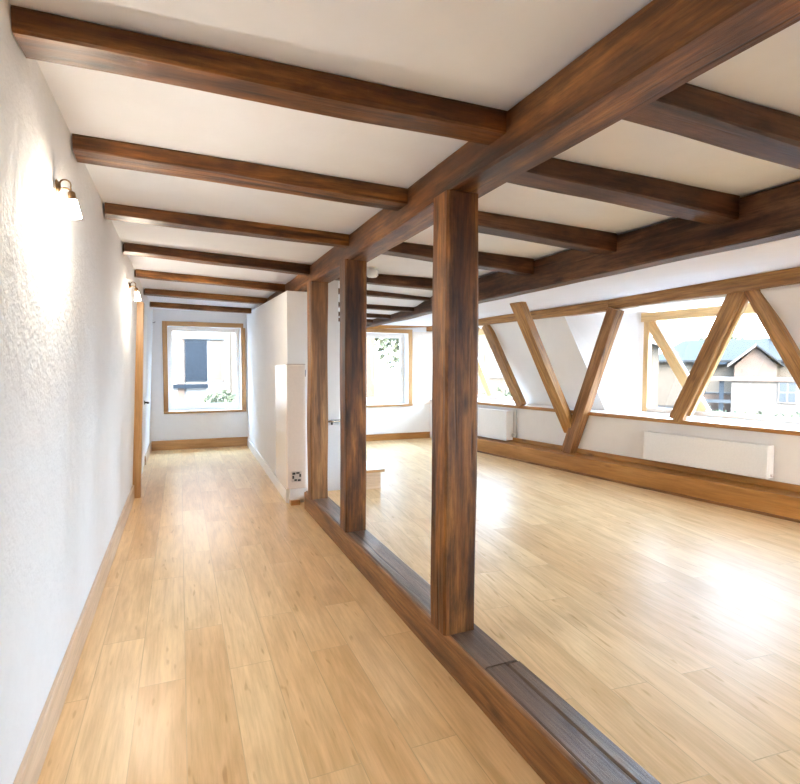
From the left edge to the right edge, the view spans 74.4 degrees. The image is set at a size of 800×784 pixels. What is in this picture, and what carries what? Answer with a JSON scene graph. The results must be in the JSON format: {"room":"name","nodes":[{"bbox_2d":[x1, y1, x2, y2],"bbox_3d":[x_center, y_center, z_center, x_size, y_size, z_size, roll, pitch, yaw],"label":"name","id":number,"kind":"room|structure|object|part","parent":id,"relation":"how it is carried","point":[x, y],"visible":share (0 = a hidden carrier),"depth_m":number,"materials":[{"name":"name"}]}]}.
{"room":"empty attic room","nodes":[
{"label":"empty attic room","id":0,"kind":"room"},
{"bbox_2d":[0,0,152,783],"bbox_3d":[-1.893,0.038,2.867,0.510,2.446,13.140,-1,3,-23],"label":"wall","id":1,"kind":"structure","parent":0,"point":[68,307],"depth_m":1.89,"materials":[{"name":"paint"}]},
{"bbox_2d":[55,179,81,218],"bbox_3d":[-1.198,-0.700,1.907,0.078,0.137,0.041,-1,3,-23],"label":"wall sconce","id":2,"kind":"object","parent":1,"relation":"attached to","point":[74,211],"visible":1,"depth_m":1.90,"materials":[{"name":"white glass"}]},
{"bbox_3d":[-1.227,-0.738,1.893,0.014,0.052,0.038,-1,3,-23],"label":"plate","id":3,"kind":"part","parent":2,"relation":"part of","materials":[{"name":"gold metal"}]},
{"bbox_3d":[-1.208,-0.748,1.900,0.042,0.040,0.006,-1,3,-23],"label":"arm","id":4,"kind":"part","parent":2,"relation":"part of","materials":[{"name":"gold metal"}]},
{"bbox_2d":[67,191,76,199],"bbox_3d":[-1.188,-0.711,1.910,0.030,0.034,0.029,-1,3,-23],"label":"socket","id":5,"kind":"object","parent":2,"relation":"attached to","point":[71,195],"depth_m":1.90,"materials":[{"name":"gold metal"}]},
{"bbox_3d":[-1.181,-0.665,1.916,0.041,0.068,0.041,-1,3,-23],"label":"lamp shade","id":6,"kind":"part","parent":2,"relation":"part of","materials":[{"name":"white glass"}]},
{"bbox_2d":[13,485,134,783],"bbox_3d":[-1.054,1.261,1.345,0.021,0.151,9.180,-1,3,-23],"label":"baseboard","id":7,"kind":"structure","parent":1,"relation":"attached to","point":[30,768],"depth_m":2.22,"materials":[{"name":"beige wood"}]},
{"bbox_2d":[129,282,140,300],"bbox_3d":[-2.305,-0.876,4.582,0.093,0.163,0.048,-1,3,-23],"label":"wall sconce","id":8,"kind":"object","parent":1,"relation":"attached to","point":[137,296],"visible":1,"depth_m":4.57,"materials":[{"name":"white glass"}]},
{"bbox_3d":[-2.285,-0.835,4.592,0.049,0.080,0.048,-1,3,-23],"label":"lamp shade","id":9,"kind":"part","parent":8,"relation":"part of","materials":[{"name":"white glass"}]},
{"bbox_2d":[133,302,148,497],"bbox_3d":[-3.084,0.056,6.310,0.159,2.083,1.596,-1,3,-23],"label":"door","id":10,"kind":"structure","parent":1,"relation":"in","point":[141,321],"depth_m":5.59,"materials":[{"name":"brown wood"}]},
{"bbox_3d":[-2.799,0.089,5.626,0.095,2.081,0.112,1,2,-23],"label":"jamb post","id":11,"kind":"part","parent":10,"relation":"part of","materials":[{"name":"brown wood"}]},
{"bbox_2d":[144,443,150,464],"bbox_3d":[-3.881,0.945,8.117,0.020,0.130,1.370,-1,3,-23],"label":"baseboard","id":12,"kind":"structure","parent":1,"relation":"attached to","point":[148,451],"depth_m":7.84,"materials":[{"name":"beige wood"}]},
{"bbox_2d":[150,309,247,442],"bbox_3d":[-3.451,-0.267,9.231,2.340,2.446,0.420,-1,3,-23],"label":"wall","id":13,"kind":"structure","parent":0,"point":[184,426],"depth_m":8.96,"materials":[{"name":"paint"}]},
{"bbox_2d":[151,437,247,450],"bbox_3d":[-3.419,0.886,9.061,1.550,0.160,0.020,-1,3,-23],"label":"baseboard","id":14,"kind":"structure","parent":13,"relation":"attached to","point":[231,441],"depth_m":9.03,"materials":[{"name":"brown wood"}]},
{"bbox_2d":[162,321,245,413],"bbox_3d":[-3.383,-0.422,9.152,1.333,1.546,0.325,-1,3,-23],"label":"window","id":15,"kind":"structure","parent":13,"relation":"in","point":[167,353],"depth_m":9.13,"materials":[{"name":"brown wood"}]},
{"bbox_3d":[-3.425,-0.425,9.253,1.114,1.333,0.055,-1,3,-23],"label":"sash","id":16,"kind":"part","parent":15,"relation":"part of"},
{"bbox_3d":[-3.331,0.337,9.061,1.330,0.038,0.051,-1,3,-23],"label":"sill","id":17,"kind":"part","parent":15,"relation":"part of","materials":[{"name":"brown wood"}]},
{"bbox_2d":[37,446,544,783],"bbox_3d":[-1.100,1.307,3.216,2.000,0.120,12.660,-1,3,-23],"label":"floor","id":18,"kind":"structure","parent":0,"point":[230,639],"depth_m":2.45,"materials":[{"name":"brown wood"}]},
{"bbox_2d":[275,364,305,505],"bbox_3d":[-1.190,0.414,5.676,0.198,1.430,0.795,-1,3,-23],"label":"pillar","id":19,"kind":"structure","parent":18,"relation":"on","point":[289,378],"depth_m":5.34,"materials":[{"name":"beige paint"}]},
{"bbox_3d":[-1.279,0.350,5.687,0.021,1.278,0.702,-1,3,-21],"label":"panel","id":20,"kind":"part","parent":19,"relation":"part of","materials":[{"name":"white paint"}]},
{"bbox_3d":[-1.060,0.353,5.355,0.186,1.253,0.078,-1,3,-23],"label":"panel","id":21,"kind":"part","parent":19,"relation":"part of","materials":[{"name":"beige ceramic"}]},
{"bbox_2d":[292,471,301,481],"bbox_3d":[-1.048,0.856,5.339,0.100,0.110,0.006,-1,3,-23],"label":"vent grille","id":22,"kind":"object","parent":19,"relation":"attached to","point":[296,475],"depth_m":5.34,"materials":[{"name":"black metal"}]},
{"bbox_2d":[304,491,660,783],"bbox_3d":[0.702,1.243,1.503,0.199,0.183,8.080,-1,3,-23],"label":"sill","id":23,"kind":"structure","parent":18,"relation":"on","point":[558,743],"depth_m":2.09,"materials":[{"name":"brown wood"}]},
{"bbox_2d":[307,281,327,499],"bbox_3d":[-0.769,-0.011,4.917,0.171,2.003,0.155,-1,3,-23],"label":"timber post","id":24,"kind":"object","parent":23,"relation":"on","point":[317,292],"visible":1,"depth_m":4.86,"materials":[{"name":"brown wood"}]},
{"bbox_2d":[340,259,366,532],"bbox_3d":[-0.352,0.035,3.955,0.168,2.003,0.164,-1,3,-23],"label":"timber post","id":25,"kind":"object","parent":23,"relation":"on","point":[353,273],"visible":1,"depth_m":3.89,"materials":[{"name":"brown wood"}]},
{"bbox_2d":[430,190,478,635],"bbox_3d":[0.253,0.108,2.454,0.172,2.003,0.157,-1,3,-23],"label":"timber post","id":26,"kind":"object","parent":23,"relation":"on","point":[455,305],"visible":1,"depth_m":2.39,"materials":[{"name":"brown wood"}]},
{"bbox_2d":[247,280,338,502],"bbox_3d":[-1.715,-0.130,7.419,0.535,2.350,4.270,-1,3,-23],"label":"wall partition","id":27,"kind":"structure","parent":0,"point":[277,328],"depth_m":6.20,"materials":[{"name":"paint"}]},
{"bbox_2d":[247,439,287,502],"bbox_3d":[-1.928,0.983,7.378,0.024,0.132,4.221,-1,3,-21],"label":"baseboard","id":28,"kind":"structure","parent":27,"relation":"attached to","point":[284,493],"depth_m":6.60,"materials":[{"name":"white paint"}]},
{"bbox_2d":[338,322,431,434],"bbox_3d":[-0.535,-0.270,9.396,3.250,2.446,0.360,-1,3,-23],"label":"wall","id":29,"kind":"structure","parent":0,"point":[415,418],"depth_m":9.48,"materials":[{"name":"paint"}]},
{"bbox_2d":[366,329,412,406],"bbox_3d":[-0.432,-0.429,9.353,1.312,1.373,0.305,-1,3,-23],"label":"window","id":30,"kind":"structure","parent":29,"relation":"in","point":[377,332],"depth_m":9.48,"materials":[{"name":"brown wood"}]},
{"bbox_3d":[-0.471,-0.434,9.445,1.094,1.154,0.055,-1,3,-23],"label":"sash","id":31,"kind":"part","parent":30,"relation":"part of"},
{"bbox_3d":[-0.385,0.244,9.267,1.310,0.037,0.051,-1,3,-23],"label":"sill","id":32,"kind":"part","parent":30,"relation":"part of","materials":[{"name":"brown wood"}]},
{"bbox_2d":[366,325,427,328],"bbox_3d":[-0.207,-1.151,9.275,1.754,0.184,0.033,-1,3,-23],"label":"trim","id":33,"kind":"structure","parent":29,"relation":"attached to","point":[379,326],"depth_m":9.28,"materials":[{"name":"brown wood"}]},
{"bbox_2d":[366,432,429,440],"bbox_3d":[-0.680,0.807,9.181,2.660,0.116,0.021,-1,3,-23],"label":"baseboard","id":34,"kind":"structure","parent":29,"relation":"attached to","point":[413,435],"depth_m":9.43,"materials":[{"name":"brown wood"}]},
{"bbox_2d":[413,332,431,404],"bbox_3d":[0.426,-0.431,9.586,0.425,1.313,0.013,-1,3,-23],"label":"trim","id":35,"kind":"structure","parent":29,"relation":"attached to","point":[422,341],"depth_m":9.57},
{"bbox_2d":[8,0,799,325],"bbox_3d":[1.105,-1.130,3.975,6.734,0.435,13.301,-1,3,-23],"label":"ceiling","id":36,"kind":"structure","parent":0,"point":[488,53],"depth_m":2.11,"materials":[{"name":"paint"}]},
{"bbox_2d":[150,302,251,313],"bbox_3d":[-3.053,-1.302,8.159,1.494,0.081,0.118,-1,3,-34],"label":"crossbeam","id":37,"kind":"object","parent":36,"relation":"attached to","point":[152,304],"visible":1,"depth_m":8.10,"materials":[{"name":"brown wood"}]},
{"bbox_2d":[144,288,266,304],"bbox_3d":[-2.484,-1.239,6.880,1.562,0.082,0.198,-1,3,-34],"label":"crossbeam","id":38,"kind":"object","parent":36,"relation":"attached to","point":[149,292],"visible":0.91,"depth_m":6.78,"materials":[{"name":"brown wood"}]},
{"bbox_2d":[135,269,284,292],"bbox_3d":[-1.962,-1.179,5.630,1.576,0.086,0.116,-2,3,-36],"label":"crossbeam","id":39,"kind":"object","parent":36,"relation":"attached to","point":[155,275],"visible":0.93,"depth_m":5.55,"materials":[{"name":"brown wood"}]},
{"bbox_2d":[123,243,309,275],"bbox_3d":[-1.496,-1.125,4.514,1.559,0.088,0.161,-1,3,-33],"label":"crossbeam","id":40,"kind":"object","parent":36,"relation":"attached to","point":[128,248],"visible":0.96,"depth_m":4.42,"materials":[{"name":"brown wood"}]},
{"bbox_2d":[105,202,349,247],"bbox_3d":[-1.053,-1.077,3.453,1.536,0.084,0.145,-1,3,-27],"label":"crossbeam","id":41,"kind":"object","parent":36,"relation":"attached to","point":[118,212],"visible":0.96,"depth_m":3.36,"materials":[{"name":"brown wood"}]},
{"bbox_2d":[72,133,407,210],"bbox_3d":[-0.669,-1.032,2.536,1.533,0.084,0.165,-1,3,-25],"label":"crossbeam","id":42,"kind":"object","parent":36,"relation":"attached to","point":[86,149],"visible":0.98,"depth_m":2.44,"materials":[{"name":"brown wood"}]},
{"bbox_2d":[11,5,506,144],"bbox_3d":[-0.330,-0.993,1.724,1.531,0.088,0.140,-1,3,-22],"label":"crossbeam","id":43,"kind":"object","parent":36,"relation":"attached to","point":[41,36],"visible":0.95,"depth_m":1.63,"materials":[{"name":"brown wood"}]},
{"bbox_2d":[338,318,372,322],"bbox_3d":[-1.046,-1.126,8.181,1.314,0.055,0.111,-1,3,-26],"label":"crossbeam","id":44,"kind":"object","parent":36,"relation":"attached to","point":[368,320],"visible":0.13,"depth_m":8.40,"materials":[{"name":"brown wood"}]},
{"bbox_2d":[338,312,390,318],"bbox_3d":[-0.747,-1.099,7.467,1.316,0.057,0.123,-1,3,-28],"label":"crossbeam","id":45,"kind":"object","parent":36,"relation":"attached to","point":[369,315],"visible":0.33,"depth_m":7.63,"materials":[{"name":"brown wood"}]},
{"bbox_2d":[367,266,377,277],"bbox_3d":[-0.265,-1.138,5.020,0.120,0.096,0.120,-1,3,-23],"label":"smoke detector","id":46,"kind":"object","parent":36,"relation":"attached to","point":[371,273],"visible":0.91,"depth_m":4.98,"materials":[{"name":"white paint"}]},
{"bbox_3d":[-0.265,-1.171,5.018,0.110,0.030,0.110,-1,3,-23],"label":"plate","id":47,"kind":"part","parent":46,"relation":"part of","materials":[{"name":"white paint"}]},
{"bbox_2d":[338,302,413,311],"bbox_3d":[-0.419,-1.081,6.681,1.316,0.058,0.125,-1,3,-28],"label":"crossbeam","id":48,"kind":"object","parent":36,"relation":"attached to","point":[369,306],"visible":0.51,"depth_m":6.76,"materials":[{"name":"brown wood"}]},
{"bbox_2d":[338,288,429,300],"bbox_3d":[-0.222,-1.148,6.205,1.326,0.058,0.124,-2,3,-31],"label":"crossbeam","id":49,"kind":"object","parent":36,"relation":"attached to","point":[370,293],"visible":0.62,"depth_m":6.25,"materials":[{"name":"brown wood"}]},
{"bbox_2d":[336,274,432,290],"bbox_3d":[-0.052,-1.153,5.481,1.554,0.125,0.101,0,3,-24],"label":"crossbeam","id":50,"kind":"object","parent":36,"relation":"attached to","point":[422,283],"visible":0.42,"depth_m":5.47,"materials":[{"name":"brown wood"}]},
{"bbox_2d":[382,242,533,275],"bbox_3d":[0.449,-1.097,4.282,1.560,0.137,0.141,0,3,-28],"label":"crossbeam","id":51,"kind":"object","parent":36,"relation":"attached to","point":[523,266],"visible":0.6,"depth_m":4.37,"materials":[{"name":"brown wood"}]},
{"bbox_2d":[256,0,799,307],"bbox_3d":[-0.148,-1.027,3.468,0.187,0.181,12.580,-1,3,-23],"label":"beam","id":52,"kind":"structure","parent":36,"relation":"attached to","point":[665,45],"depth_m":1.58,"materials":[{"name":"brown wood"}]},
{"bbox_2d":[478,211,616,254],"bbox_3d":[0.805,-1.057,3.429,1.557,0.132,0.151,0,3,-27],"label":"crossbeam","id":53,"kind":"object","parent":36,"relation":"attached to","point":[541,232],"visible":0.74,"depth_m":3.46,"materials":[{"name":"brown wood"}]},
{"bbox_2d":[366,180,799,327],"bbox_3d":[1.614,-0.984,3.718,0.163,0.258,11.680,-1,3,-23],"label":"purlin","id":54,"kind":"object","parent":36,"relation":"attached to","point":[773,214],"visible":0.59,"depth_m":3.41,"materials":[{"name":"brown wood"}]},
{"bbox_2d":[507,158,739,225],"bbox_3d":[1.129,-1.018,2.654,1.554,0.130,0.164,0,3,-24],"label":"crossbeam","id":55,"kind":"object","parent":36,"relation":"attached to","point":[640,192],"visible":0.84,"depth_m":2.61,"materials":[{"name":"brown wood"}]},
{"bbox_2d":[622,83,799,169],"bbox_3d":[1.395,-0.988,2.017,1.553,0.140,0.159,0,3,-23],"label":"crossbeam","id":56,"kind":"object","parent":36,"relation":"attached to","point":[690,111],"visible":0.76,"depth_m":1.88,"materials":[{"name":"brown wood"}]},
{"bbox_2d":[328,438,799,783],"bbox_3d":[2.047,1.208,4.371,4.701,0.220,12.905,-1,3,-23],"label":"floor","id":57,"kind":"structure","parent":0,"point":[670,624],"depth_m":2.91,"materials":[{"name":"brown wood"}]},
{"bbox_2d":[328,419,339,490],"bbox_3d":[-0.692,0.661,5.537,0.260,0.750,0.054,-1,3,-23],"label":"panel","id":58,"kind":"object","parent":57,"relation":"on","point":[333,429],"visible":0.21,"depth_m":5.53,"materials":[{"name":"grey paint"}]},
{"bbox_3d":[-0.687,0.303,5.510,0.260,0.031,0.031,-1,3,-23],"label":"rail","id":59,"kind":"part","parent":58,"relation":"part of","materials":[{"name":"silver metal"}]},
{"bbox_2d":[366,461,384,489],"bbox_3d":[-0.443,0.919,5.797,0.384,0.211,0.532,-1,3,-23],"label":"box","id":60,"kind":"object","parent":57,"relation":"on","point":[373,472],"visible":0.44,"depth_m":5.62,"materials":[{"name":"white paint"}]},
{"bbox_2d":[429,284,799,484],"bbox_3d":[3.793,-0.073,4.829,0.780,2.500,12.750,-1,3,-30],"label":"wall","id":61,"kind":"structure","parent":0,"point":[569,342],"depth_m":6.73,"materials":[{"name":"white paint"}]},
{"bbox_2d":[478,329,513,400],"bbox_3d":[1.723,-0.483,8.933,0.102,1.236,2.130,-1,3,-30],"label":"window","id":62,"kind":"structure","parent":61,"relation":"in","point":[489,393],"depth_m":9.28,"materials":[{"name":"brown wood"}]},
{"bbox_3d":[1.731,0.105,8.966,0.072,0.057,1.950,-1,3,-30],"label":"frame rail","id":63,"kind":"part","parent":62,"relation":"part of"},
{"bbox_2d":[478,408,516,440],"bbox_3d":[1.357,0.462,8.144,0.154,0.460,1.162,-2,3,-31],"label":"radiator","id":64,"kind":"object","parent":61,"relation":"attached to","point":[492,423],"visible":0.65,"depth_m":7.86,"materials":[{"name":"metal"}]},
{"bbox_2d":[426,300,607,331],"bbox_3d":[1.480,-1.088,8.006,0.137,0.126,4.050,-1,3,-30],"label":"beam","id":65,"kind":"structure","parent":61,"relation":"attached to","point":[599,306],"depth_m":6.90,"materials":[{"name":"brown wood"}]},
{"bbox_2d":[510,302,571,432],"bbox_3d":[1.780,-0.276,6.457,1.099,1.644,0.173,-2,3,-34],"label":"diagonal brace","id":66,"kind":"object","parent":61,"relation":"attached to","point":[522,314],"visible":0.91,"depth_m":6.37,"materials":[{"name":"brown wood"}]},
{"bbox_2d":[477,436,799,522],"bbox_3d":[3.682,1.011,4.090,0.270,0.208,10.900,-1,3,-30],"label":"trim","id":67,"kind":"structure","parent":61,"relation":"attached to","point":[762,500],"depth_m":5.50,"materials":[{"name":"brown wood"}]},
{"bbox_2d":[561,307,623,453],"bbox_3d":[2.339,-0.094,6.464,0.141,1.831,0.795,-2,3,-32],"label":"diagonal brace","id":68,"kind":"object","parent":67,"relation":"on","point":[612,319],"visible":0.96,"depth_m":6.39,"materials":[{"name":"brown wood"}]},
{"bbox_2d":[478,398,799,435],"bbox_3d":[3.966,0.366,4.545,0.788,0.044,11.650,-1,3,-30],"label":"trim","id":69,"kind":"structure","parent":61,"relation":"attached to","point":[726,423],"depth_m":5.64,"materials":[{"name":"white wood"}]},
{"bbox_2d":[482,324,526,407],"bbox_3d":[1.546,-0.421,7.886,0.092,1.284,0.924,-1,3,-30],"label":"diagonal brace","id":70,"kind":"object","parent":69,"relation":"on","point":[491,337],"visible":0.97,"depth_m":7.82,"materials":[{"name":"brown wood"}]},
{"bbox_2d":[669,292,748,422],"bbox_3d":[3.099,-0.353,5.309,0.108,1.386,0.738,-2,3,-30],"label":"diagonal brace","id":71,"kind":"object","parent":69,"relation":"on","point":[734,305],"visible":0.91,"depth_m":5.26,"materials":[{"name":"brown wood"}]},
{"bbox_2d":[744,289,799,389],"bbox_3d":[3.470,-0.323,4.675,0.105,1.384,0.821,-1,3,-30],"label":"diagonal brace","id":72,"kind":"object","parent":69,"relation":"on","point":[789,352],"visible":0.9,"depth_m":4.73,"materials":[{"name":"brown wood"}]},
{"bbox_2d":[608,267,799,309],"bbox_3d":[3.241,-1.018,5.007,0.136,0.158,2.896,-2,1,-30],"label":"beam","id":73,"kind":"structure","parent":61,"relation":"attached to","point":[791,276],"depth_m":5.15,"materials":[{"name":"brown wood"}]},
{"bbox_2d":[644,431,773,478],"bbox_3d":[3.049,0.608,5.291,0.124,0.305,1.252,-1,3,-30],"label":"radiator","id":74,"kind":"object","parent":61,"relation":"attached to","point":[740,458],"visible":1,"depth_m":5.16,"materials":[{"name":"metal"}]},
{"bbox_2d":[656,432,769,445],"bbox_3d":[3.046,0.469,5.292,0.088,0.008,1.202,-1,3,-30],"label":"grille","id":75,"kind":"object","parent":74,"relation":"attached to","point":[660,435],"depth_m":5.22,"materials":[{"name":"metal"}]},
{"bbox_2d":[641,303,799,423],"bbox_3d":[3.662,-0.324,5.634,0.102,1.236,2.370,-1,3,-30],"label":"window","id":76,"kind":"structure","parent":61,"relation":"in","point":[652,327],"depth_m":6.28,"materials":[{"name":"brown wood"}]},
{"bbox_3d":[3.670,0.265,5.667,0.071,0.057,2.190,-1,3,-30],"label":"frame rail","id":77,"kind":"part","parent":76,"relation":"part of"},
{"label":"outside","id":78,"kind":"structure","parent":0,"visible":0},
{"bbox_2d":[375,384,673,408],"bbox_3d":[8.065,1.781,19.725,110.000,0.600,110.000,-1,3,-23],"label":"ground","id":79,"kind":"structure","parent":78,"point":[381,390],"depth_m":51.62,"materials":[{"name":"white"}]},
{"bbox_2d":[172,331,235,403],"bbox_3d":[-8.173,-2.019,15.365,8.400,7.350,5.800,-1,3,-23],"label":"house","id":80,"kind":"structure","parent":79,"relation":"on","point":[204,363],"depth_m":13.94,"materials":[{"name":"white stone"}]},
{"bbox_2d":[185,340,206,380],"bbox_3d":[-5.384,-0.830,13.924,0.540,1.080,0.070,-1,3,-23],"label":"window","id":81,"kind":"structure","parent":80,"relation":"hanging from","point":[195,350],"depth_m":13.89,"materials":[{"name":"blue glass"}]},
{"bbox_3d":[-4.895,-0.839,14.129,0.220,1.000,0.009,-1,3,-23],"label":"pane","id":82,"kind":"part","parent":80,"relation":"part of","materials":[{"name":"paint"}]},
{"bbox_2d":[202,387,235,402],"bbox_3d":[-4.418,0.821,13.269,1.188,1.891,0.687,-1,3,-23],"label":"shrub","id":83,"kind":"object","parent":79,"relation":"on","point":[218,397],"visible":0.25,"depth_m":13.15,"materials":[{"name":"green plant"}]},
{"bbox_2d":[366,338,374,396],"bbox_3d":[-2.405,-1.478,16.823,2.550,6.150,4.600,-1,3,-23],"label":"house","id":84,"kind":"structure","parent":79,"relation":"on","point":[370,342],"depth_m":15.34,"materials":[{"name":"white stone"}]},
{"bbox_2d":[375,338,398,369],"bbox_3d":[0.176,-0.872,16.500,2.058,4.989,1.875,-1,3,-23],"label":"tree","id":85,"kind":"object","parent":79,"relation":"on","point":[388,341],"visible":0.15,"depth_m":16.37,"materials":[{"name":"green plant"}]},
{"bbox_2d":[478,328,509,396],"bbox_3d":[3.349,-2.008,26.087,6.600,6.350,5.600,0,3,-3],"label":"house","id":86,"kind":"structure","parent":79,"relation":"on","point":[493,373],"depth_m":23.61,"materials":[{"name":"beige paint"}]},
{"bbox_3d":[4.262,-1.263,23.605,0.780,1.180,0.009,0,3,-3],"label":"pane","id":87,"kind":"part","parent":86,"relation":"part of","materials":[{"name":"white"}]},
{"bbox_2d":[483,383,511,396],"bbox_3d":[3.486,0.629,18.614,1.446,1.887,1.460,-1,3,-23],"label":"shrub","id":88,"kind":"object","parent":79,"relation":"on","point":[496,388],"visible":0.11,"depth_m":18.48,"materials":[{"name":"green plant"}]},
{"bbox_2d":[650,336,658,407],"bbox_3d":[9.479,-1.055,23.518,3.800,4.710,4.880,1,3,18],"label":"house","id":89,"kind":"structure","parent":79,"relation":"on","point":[654,347],"depth_m":21.32,"materials":[{"name":"beige paint"}]},
{"bbox_2d":[699,334,744,339],"bbox_3d":[25.069,-2.114,41.248,4.594,5.209,4.742,-1,3,-23],"label":"tree","id":90,"kind":"object","parent":79,"relation":"on","point":[732,337],"visible":0.02,"depth_m":40.28,"materials":[{"name":"green plant"}]},
{"bbox_2d":[658,338,791,405],"bbox_3d":[21.964,-1.402,32.956,11.000,4.550,8.180,2,3,32],"label":"neighboring house","id":91,"kind":"structure","parent":79,"relation":"on","point":[741,357],"depth_m":31.94,"materials":[{"name":"beige paint"}]},
{"bbox_2d":[703,377,799,416],"bbox_3d":[17.076,0.370,22.872,8.700,1.950,3.220,2,3,32],"label":"outbuilding","id":92,"kind":"structure","parent":79,"relation":"on","point":[749,394],"depth_m":22.35,"materials":[{"name":"paint"}]},
{"bbox_3d":[14.110,0.417,23.158,0.180,1.820,0.200,2,3,32],"label":"porch post","id":93,"kind":"part","parent":92,"relation":"part of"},
{"bbox_3d":[15.975,0.017,21.724,0.540,0.800,0.009,2,3,32],"label":"pane","id":94,"kind":"part","parent":92,"relation":"part of","materials":[{"name":"white glass"}]},
{"bbox_2d":[711,409,799,417],"bbox_3d":[12.459,1.120,15.777,7.119,1.179,0.788,2,3,32],"label":"hedge","id":95,"kind":"object","parent":79,"relation":"on","point":[717,410],"visible":0.07,"depth_m":16.38,"materials":[{"name":"green plant"}]}
]}

